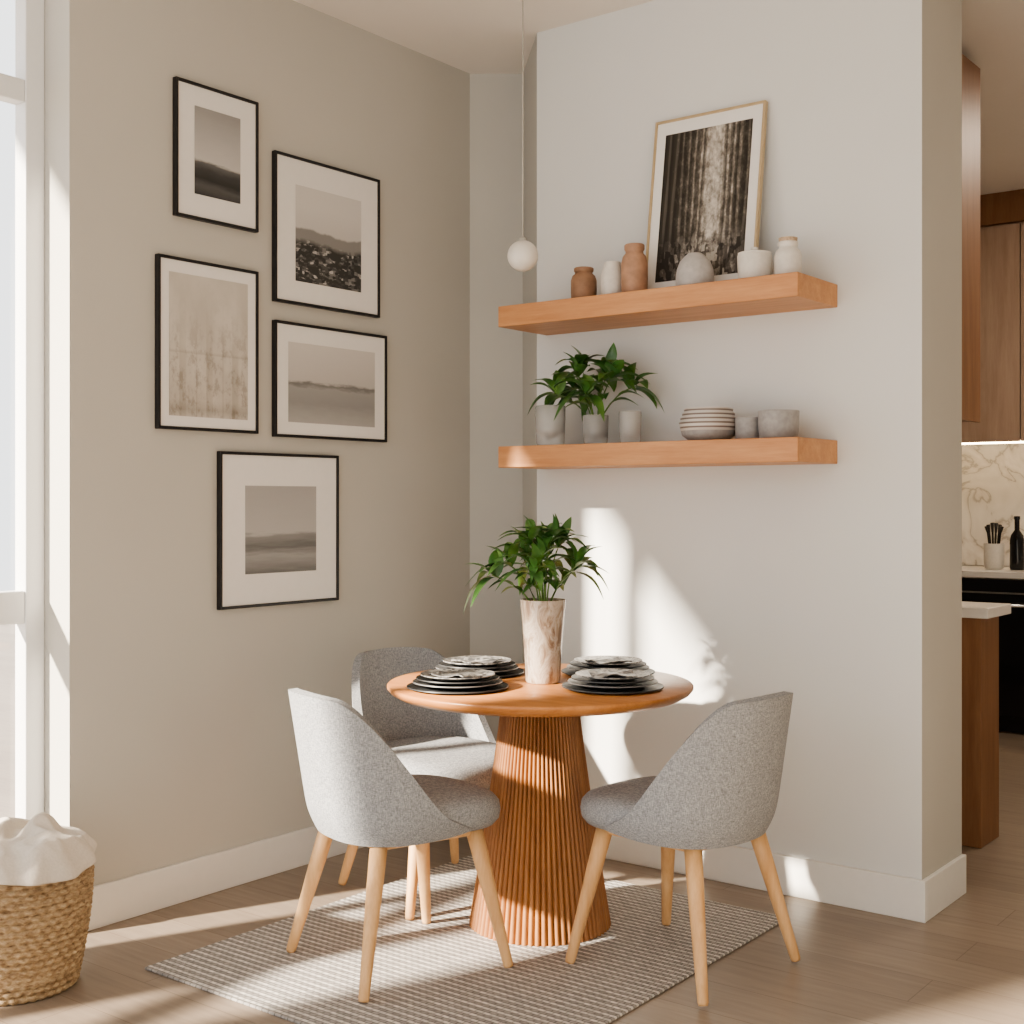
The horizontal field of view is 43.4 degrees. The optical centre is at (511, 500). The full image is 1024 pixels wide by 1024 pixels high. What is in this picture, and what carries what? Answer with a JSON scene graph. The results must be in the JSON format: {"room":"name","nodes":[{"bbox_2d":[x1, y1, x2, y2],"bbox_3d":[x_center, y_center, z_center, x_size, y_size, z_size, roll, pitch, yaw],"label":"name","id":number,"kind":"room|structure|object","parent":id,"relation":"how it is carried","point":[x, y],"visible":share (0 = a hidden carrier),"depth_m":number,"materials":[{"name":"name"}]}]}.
{"room":"dining room","nodes":[
{"label":"dining room","id":0,"kind":"room"},
{"bbox_2d":[44,0,469,885],"bbox_3d":[-0.838,-0.241,4.713,0.200,3.110,1.908,0,0,38],"label":"wall","id":1,"kind":"structure","parent":0,"point":[169,733],"depth_m":4.30,"materials":[{"name":"beige paint"}]},
{"bbox_2d":[0,590,23,625],"bbox_3d":[-1.722,0.324,3.660,0.052,0.100,0.710,0,0,38],"label":"rail","id":2,"kind":"object","parent":1,"relation":"attached to","point":[11,602],"visible":1,"depth_m":3.89,"materials":[{"name":"paint"}]},
{"bbox_2d":[0,73,23,104],"bbox_3d":[-1.722,-1.251,3.660,0.052,0.070,0.710,0,0,38],"label":"rail","id":3,"kind":"object","parent":1,"relation":"attached to","point":[11,88],"visible":1,"depth_m":3.90,"materials":[{"name":"paint"}]},
{"bbox_2d":[15,0,43,819],"bbox_3d":[-1.486,-0.241,3.967,0.060,3.110,0.065,0,0,38],"label":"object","id":4,"kind":"structure","parent":1,"relation":"attached to","point":[29,14],"depth_m":3.94,"materials":[{"name":"paint"}]},
{"bbox_2d":[155,253,258,433],"bbox_3d":[-1.014,-0.514,4.302,0.020,0.562,0.421,0,0,38],"label":"framed picture","id":5,"kind":"object","parent":1,"relation":"attached to","point":[207,314],"visible":1,"depth_m":4.29},
{"bbox_2d":[169,271,247,419],"bbox_3d":[-1.010,-0.511,4.299,0.001,0.467,0.331,0,0,38],"label":"print","id":6,"kind":"object","parent":5,"relation":"attached to","point":[208,317],"depth_m":4.29},
{"bbox_2d":[173,76,258,232],"bbox_3d":[-0.992,-1.157,4.330,0.020,0.451,0.351,0,0,38],"label":"framed picture","id":7,"kind":"object","parent":1,"relation":"attached to","point":[216,132],"visible":1,"depth_m":4.32},
{"bbox_2d":[195,105,239,203],"bbox_3d":[-0.989,-1.161,4.327,0.001,0.291,0.195,0,0,38],"label":"print","id":8,"kind":"object","parent":7,"relation":"attached to","point":[217,135],"depth_m":4.33},
{"bbox_2d":[88,825,364,930],"bbox_3d":[-0.758,1.249,4.640,0.016,0.130,1.890,0,0,38],"label":"baseboard","id":9,"kind":"structure","parent":1,"relation":"attached to","point":[125,898],"depth_m":4.27,"materials":[{"name":"paint"}]},
{"bbox_2d":[217,451,338,609],"bbox_3d":[-0.818,0.100,4.556,0.020,0.535,0.558,0,0,38],"label":"framed picture","id":10,"kind":"object","parent":1,"relation":"attached to","point":[278,513],"visible":1,"depth_m":4.53},
{"bbox_2d":[245,486,315,573],"bbox_3d":[-0.815,0.100,4.553,0.001,0.305,0.334,0,0,38],"label":"print","id":11,"kind":"object","parent":10,"relation":"attached to","point":[280,521],"depth_m":4.55},
{"bbox_2d":[272,150,379,317],"bbox_3d":[-0.676,-0.969,4.741,0.020,0.530,0.534,0,0,38],"label":"framed picture","id":12,"kind":"object","parent":1,"relation":"attached to","point":[326,218],"visible":1,"depth_m":4.72},
{"bbox_2d":[296,184,360,291],"bbox_3d":[-0.673,-0.962,4.738,0.001,0.345,0.335,0,0,38],"label":"print","id":13,"kind":"object","parent":12,"relation":"attached to","point":[328,225],"depth_m":4.73},
{"bbox_2d":[272,320,386,441],"bbox_3d":[-0.664,-0.432,4.757,0.020,0.411,0.574,0,0,38],"label":"framed picture","id":14,"kind":"object","parent":1,"relation":"attached to","point":[328,383],"visible":1,"depth_m":4.74},
{"bbox_2d":[288,341,374,426],"bbox_3d":[-0.661,-0.425,4.754,0.001,0.286,0.444,0,0,38],"label":"print","id":15,"kind":"object","parent":14,"relation":"attached to","point":[327,385],"depth_m":4.74},
{"bbox_2d":[0,731,1023,1023],"bbox_3d":[0.923,1.364,3.230,4.800,0.100,10.300,0,0,38],"label":"floor","id":16,"kind":"structure","parent":0,"point":[965,964],"depth_m":3.71,"materials":[{"name":"brown wood"}]},
{"bbox_2d":[0,812,96,1006],"bbox_3d":[-1.337,1.082,3.486,0.407,0.462,0.441,0,0,-41],"label":"woven basket","id":17,"kind":"object","parent":16,"relation":"on","point":[47,867],"visible":1,"depth_m":3.37,"materials":[{"name":"beige wicker"}]},
{"bbox_2d":[0,812,96,885],"bbox_3d":[-1.332,0.920,3.484,0.442,0.138,0.398,0,0,38],"label":"throw blanket","id":18,"kind":"object","parent":17,"relation":"on","point":[37,851],"depth_m":3.38,"materials":[{"name":"white fabric"}]},
{"bbox_2d":[145,855,777,1023],"bbox_3d":[-0.082,1.310,3.825,1.240,0.008,1.500,0,0,38],"label":"area rug","id":19,"kind":"object","parent":16,"relation":"on","point":[441,971],"visible":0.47,"depth_m":3.63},
{"bbox_2d":[286,688,512,1002],"bbox_3d":[-0.337,0.914,3.662,0.593,0.790,0.511,0,0,-34],"label":"dining chair","id":20,"kind":"object","parent":19,"relation":"on","point":[358,791],"visible":1,"depth_m":3.44,"materials":[{"name":"grey fabric"}]},
{"bbox_2d":[338,647,495,919],"bbox_3d":[-0.270,0.914,4.340,0.511,0.790,0.593,0,0,-35],"label":"dining chair","id":21,"kind":"object","parent":19,"relation":"on","point":[460,746],"visible":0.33,"depth_m":4.46,"materials":[{"name":"grey fabric"}]},
{"bbox_2d":[387,663,693,946],"bbox_3d":[0.087,0.933,3.990,0.944,0.743,0.944,0,0,38],"label":"round pedestal table","id":22,"kind":"object","parent":19,"relation":"on","point":[539,845],"visible":0.84,"depth_m":3.84,"materials":[{"name":"brown wood"}]},
{"bbox_2d":[407,668,508,694],"bbox_3d":[-0.163,0.536,3.860,0.306,0.050,0.306,0,0,38],"label":"plate stack","id":23,"kind":"object","parent":22,"relation":"on","point":[450,681],"visible":1,"depth_m":3.82,"materials":[{"name":"grey ceramic"}]},
{"bbox_2d":[432,655,523,677],"bbox_3d":[-0.114,0.536,4.190,0.306,0.050,0.306,0,0,-37],"label":"plate stack","id":24,"kind":"object","parent":22,"relation":"on","point":[502,667],"visible":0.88,"depth_m":4.17,"materials":[{"name":"grey ceramic"}]},
{"bbox_2d":[463,514,608,683],"bbox_3d":[0.071,0.298,4.003,0.402,0.525,0.466,0,0,38],"label":"potted plant","id":25,"kind":"object","parent":22,"relation":"on","point":[542,616],"visible":1,"depth_m":3.95,"materials":[{"name":"green plant"}]},
{"bbox_2d":[561,655,654,674],"bbox_3d":[0.313,0.537,4.190,0.306,0.048,0.306,0,0,-21],"label":"plate stack","id":26,"kind":"object","parent":22,"relation":"on","point":[602,661],"visible":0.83,"depth_m":4.18,"materials":[{"name":"grey ceramic"}]},
{"bbox_2d":[562,668,663,694],"bbox_3d":[0.302,0.536,3.859,0.306,0.051,0.306,0,0,-6],"label":"plate stack","id":27,"kind":"object","parent":22,"relation":"on","point":[609,681],"visible":1,"depth_m":3.82,"materials":[{"name":"grey ceramic"}]},
{"bbox_2d":[565,691,799,1005],"bbox_3d":[0.495,0.914,3.640,0.593,0.790,0.511,0,0,43],"label":"dining chair","id":28,"kind":"object","parent":19,"relation":"on","point":[720,788],"visible":1,"depth_m":3.42,"materials":[{"name":"grey fabric"}]},
{"bbox_2d":[962,601,1010,847],"bbox_3d":[1.507,0.858,5.209,0.914,0.911,0.290,0,0,38],"label":"base cabinet","id":29,"kind":"object","parent":16,"relation":"on","point":[980,620],"visible":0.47,"depth_m":4.89,"materials":[{"name":"brown wood"}]},
{"bbox_2d":[962,601,1010,618],"bbox_3d":[1.507,0.422,5.209,0.914,0.040,0.290,0,0,38],"label":"countertop","id":30,"kind":"structure","parent":29,"relation":"on","point":[979,610],"depth_m":4.88,"materials":[{"name":"stone"}]},
{"bbox_2d":[962,565,1023,732],"bbox_3d":[3.155,0.856,7.335,2.900,0.914,0.610,0,0,38],"label":"base cabinet","id":31,"kind":"object","parent":16,"relation":"on","point":[1009,724],"visible":0.02,"depth_m":7.32,"materials":[{"name":"white stone"}]},
{"bbox_2d":[962,578,1023,717],"bbox_3d":[2.720,0.829,7.278,0.700,0.770,0.090,0,0,38],"label":"oven","id":32,"kind":"object","parent":31,"relation":"attached to","point":[1011,626],"visible":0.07,"depth_m":7.24,"materials":[{"name":"black glass"}]},
{"bbox_2d":[962,565,1023,578],"bbox_3d":[3.155,0.418,7.335,2.900,0.038,0.610,0,0,38],"label":"countertop","id":33,"kind":"structure","parent":31,"relation":"on","point":[967,571],"depth_m":7.32,"materials":[{"name":"stone"}]},
{"bbox_2d":[984,523,1004,568],"bbox_3d":[2.822,0.262,7.534,0.116,0.272,0.116,0,0,38],"label":"utensil crock","id":34,"kind":"object","parent":33,"relation":"on","point":[994,553],"visible":1,"depth_m":7.50,"materials":[{"name":"white ceramic"}]},
{"bbox_2d":[1010,516,1023,569],"bbox_3d":[2.925,0.242,7.455,0.080,0.312,0.080,0,0,38],"label":"oil bottle","id":35,"kind":"object","parent":33,"relation":"on","point":[1016,538],"visible":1,"depth_m":7.42,"materials":[{"name":"black glass"}]},
{"bbox_2d":[293,0,1023,194],"bbox_3d":[0.923,-1.871,3.230,4.800,0.150,10.300,0,0,38],"label":"ceiling","id":36,"kind":"structure","parent":0,"point":[469,36],"depth_m":4.94,"materials":[{"name":"paint"}]},
{"bbox_2d":[507,0,537,271],"bbox_3d":[0.037,-1.290,4.399,0.106,1.010,0.106,0,0,38],"label":"pendant lamp","id":37,"kind":"object","parent":36,"relation":"hanging from","point":[522,255],"visible":1,"depth_m":4.37,"materials":[{"name":"white glass"}]},
{"bbox_2d":[470,0,961,879],"bbox_3d":[0.577,-0.241,4.914,2.200,3.110,0.550,0,0,38],"label":"wall","id":38,"kind":"structure","parent":0,"point":[837,587],"depth_m":4.33,"materials":[{"name":"paint"}]},
{"bbox_2d":[498,272,836,334],"bbox_3d":[0.505,-0.668,4.433,1.172,0.075,0.300,0,0,38],"label":"floating shelf","id":39,"kind":"object","parent":38,"relation":"attached to","point":[792,291],"visible":1,"depth_m":4.29,"materials":[{"name":"brown wood"}]},
{"bbox_2d":[571,266,596,297],"bbox_3d":[0.255,-0.767,4.575,0.092,0.122,0.092,0,0,38],"label":"vase","id":40,"kind":"object","parent":39,"relation":"on","point":[583,282],"visible":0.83,"depth_m":4.54,"materials":[{"name":"ceramic"}]},
{"bbox_2d":[601,261,620,294],"bbox_3d":[0.351,-0.770,4.501,0.082,0.128,0.082,0,0,38],"label":"vase","id":41,"kind":"object","parent":39,"relation":"on","point":[611,272],"visible":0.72,"depth_m":4.47,"materials":[{"name":"ceramic"}]},
{"bbox_2d":[621,243,647,291],"bbox_3d":[0.421,-0.794,4.428,0.092,0.176,0.092,0,0,38],"label":"terracotta vase","id":42,"kind":"object","parent":39,"relation":"on","point":[634,264],"visible":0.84,"depth_m":4.39,"materials":[{"name":"ceramic"}]},
{"bbox_2d":[676,252,713,285],"bbox_3d":[0.610,-0.765,4.290,0.128,0.118,0.128,0,0,38],"label":"vase","id":43,"kind":"object","parent":39,"relation":"on","point":[695,267],"visible":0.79,"depth_m":4.24,"materials":[{"name":"ceramic"}]},
{"bbox_2d":[646,100,767,288],"bbox_3d":[0.660,-1.028,4.428,0.430,0.642,0.109,0,0,38],"label":"picture","id":44,"kind":"object","parent":39,"relation":"on","point":[708,167],"visible":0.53,"depth_m":4.42,"materials":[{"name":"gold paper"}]},
{"bbox_2d":[737,247,771,278],"bbox_3d":[0.786,-0.764,4.168,0.112,0.116,0.112,0,0,38],"label":"jar","id":45,"kind":"object","parent":39,"relation":"on","point":[754,262],"visible":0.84,"depth_m":4.12,"materials":[{"name":"ceramic"}]},
{"bbox_2d":[774,236,801,273],"bbox_3d":[0.878,-0.772,4.096,0.086,0.132,0.086,0,0,38],"label":"jar","id":46,"kind":"object","parent":39,"relation":"on","point":[788,258],"visible":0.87,"depth_m":4.07,"materials":[{"name":"white ceramic"}]},
{"bbox_2d":[498,437,836,468],"bbox_3d":[0.505,-0.160,4.433,1.172,0.077,0.300,0,0,38],"label":"floating shelf","id":47,"kind":"object","parent":38,"relation":"attached to","point":[775,450],"visible":1,"depth_m":4.24,"materials":[{"name":"brown wood"}]},
{"bbox_2d":[535,405,565,444],"bbox_3d":[0.140,-0.273,4.689,0.112,0.148,0.112,0,0,38],"label":"ceramic vase","id":48,"kind":"object","parent":47,"relation":"on","point":[549,431],"visible":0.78,"depth_m":4.64,"materials":[{"name":"white ceramic"}]},
{"bbox_2d":[528,343,664,443],"bbox_3d":[0.269,-0.380,4.550,0.470,0.361,0.374,0,0,38],"label":"shelf plant","id":49,"kind":"object","parent":47,"relation":"on","point":[595,427],"visible":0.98,"depth_m":4.54,"materials":[{"name":"green plant"}]},
{"bbox_2d":[619,411,641,442],"bbox_3d":[0.413,-0.256,4.504,0.080,0.115,0.080,0,0,38],"label":"cup","id":50,"kind":"object","parent":47,"relation":"on","point":[630,422],"visible":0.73,"depth_m":4.47,"materials":[{"name":"white ceramic"}]},
{"bbox_2d":[679,407,735,439],"bbox_3d":[0.655,-0.254,4.293,0.196,0.110,0.196,0,0,38],"label":"bowls","id":51,"kind":"object","parent":47,"relation":"on","point":[697,423],"visible":0.93,"depth_m":4.22,"materials":[{"name":"grey ceramic"}]},
{"bbox_2d":[680,416,735,421],"bbox_3d":[0.655,-0.254,4.293,0.188,0.050,0.188,0,0,38],"label":"bowl","id":52,"kind":"object","parent":51,"relation":"on","point":[684,418],"depth_m":4.21,"materials":[{"name":"grey ceramic"}]},
{"bbox_2d":[684,407,732,412],"bbox_3d":[0.655,-0.283,4.293,0.164,0.050,0.164,0,0,38],"label":"bowl","id":53,"kind":"object","parent":51,"relation":"on","point":[693,409],"depth_m":4.22,"materials":[{"name":"grey ceramic"}]},
{"bbox_2d":[682,411,734,416],"bbox_3d":[0.655,-0.269,4.293,0.176,0.050,0.176,0,0,38],"label":"bowl","id":54,"kind":"object","parent":51,"relation":"on","point":[686,413],"depth_m":4.22,"materials":[{"name":"grey ceramic"}]},
{"bbox_2d":[735,417,758,438],"bbox_3d":[0.777,-0.236,4.225,0.090,0.075,0.090,0,0,38],"label":"cup","id":55,"kind":"object","parent":47,"relation":"on","point":[745,427],"visible":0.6,"depth_m":4.18,"materials":[{"name":"ceramic"}]},
{"bbox_2d":[758,409,799,437],"bbox_3d":[0.858,-0.244,4.144,0.132,0.092,0.132,0,0,38],"label":"bowl","id":56,"kind":"object","parent":47,"relation":"on","point":[777,422],"visible":0.81,"depth_m":4.09,"materials":[{"name":"ceramic"}]},
{"bbox_2d":[605,835,926,922],"bbox_3d":[0.689,1.249,4.471,1.516,0.130,0.016,0,0,38],"label":"baseboard","id":57,"kind":"structure","parent":38,"relation":"attached to","point":[897,896],"depth_m":4.24,"materials":[{"name":"paint"}]},
{"bbox_2d":[923,854,965,920],"bbox_3d":[1.403,1.249,4.170,0.016,0.130,0.376,0,0,38],"label":"baseboard","id":58,"kind":"structure","parent":38,"relation":"attached to","point":[947,884],"depth_m":4.16,"materials":[{"name":"white paint"}]},
{"bbox_2d":[965,565,1023,579],"bbox_3d":[3.919,-0.241,7.296,4.600,3.110,0.200,0,0,38],"label":"wall","id":59,"kind":"structure","parent":0,"point":[968,565],"depth_m":7.92,"materials":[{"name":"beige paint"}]},
{"bbox_2d":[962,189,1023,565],"bbox_3d":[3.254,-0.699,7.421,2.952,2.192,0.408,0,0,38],"label":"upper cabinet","id":60,"kind":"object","parent":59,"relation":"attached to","point":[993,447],"visible":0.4,"depth_m":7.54,"materials":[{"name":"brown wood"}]},
{"bbox_2d":[962,440,1023,444],"bbox_3d":[3.169,-0.348,7.387,2.700,0.016,0.030,0,0,38],"label":"light","id":61,"kind":"object","parent":60,"relation":"attached to","point":[1020,441],"depth_m":7.61,"materials":[{"name":"white"}]},
{"bbox_2d":[962,443,1023,565],"bbox_3d":[3.345,0.021,7.599,2.880,0.751,0.016,0,0,38],"label":"backsplash","id":62,"kind":"structure","parent":59,"relation":"attached to","point":[992,474],"depth_m":7.91,"materials":[{"name":"stone"}]},
{"bbox_3d":[1.023,-0.241,5.454,0.150,3.110,0.850,0,0,38],"label":"wall partition","id":63,"kind":"structure","parent":0,"visible":0},
{"bbox_2d":[962,54,979,422],"bbox_3d":[1.479,-1.028,5.287,0.774,1.425,0.330,0,0,38],"label":"upper cabinet","id":64,"kind":"object","parent":63,"relation":"attached to","point":[970,71],"visible":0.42,"depth_m":5.08,"materials":[{"name":"brown wood"}]},
{"label":"outside","id":65,"kind":"structure","parent":0,"visible":0},
{"bbox_2d":[0,624,14,817],"bbox_3d":[-7.763,1.539,7.189,13.800,0.250,18.000,0,0,38],"label":"ground","id":66,"kind":"structure","parent":65,"point":[7,632],"depth_m":8.26,"materials":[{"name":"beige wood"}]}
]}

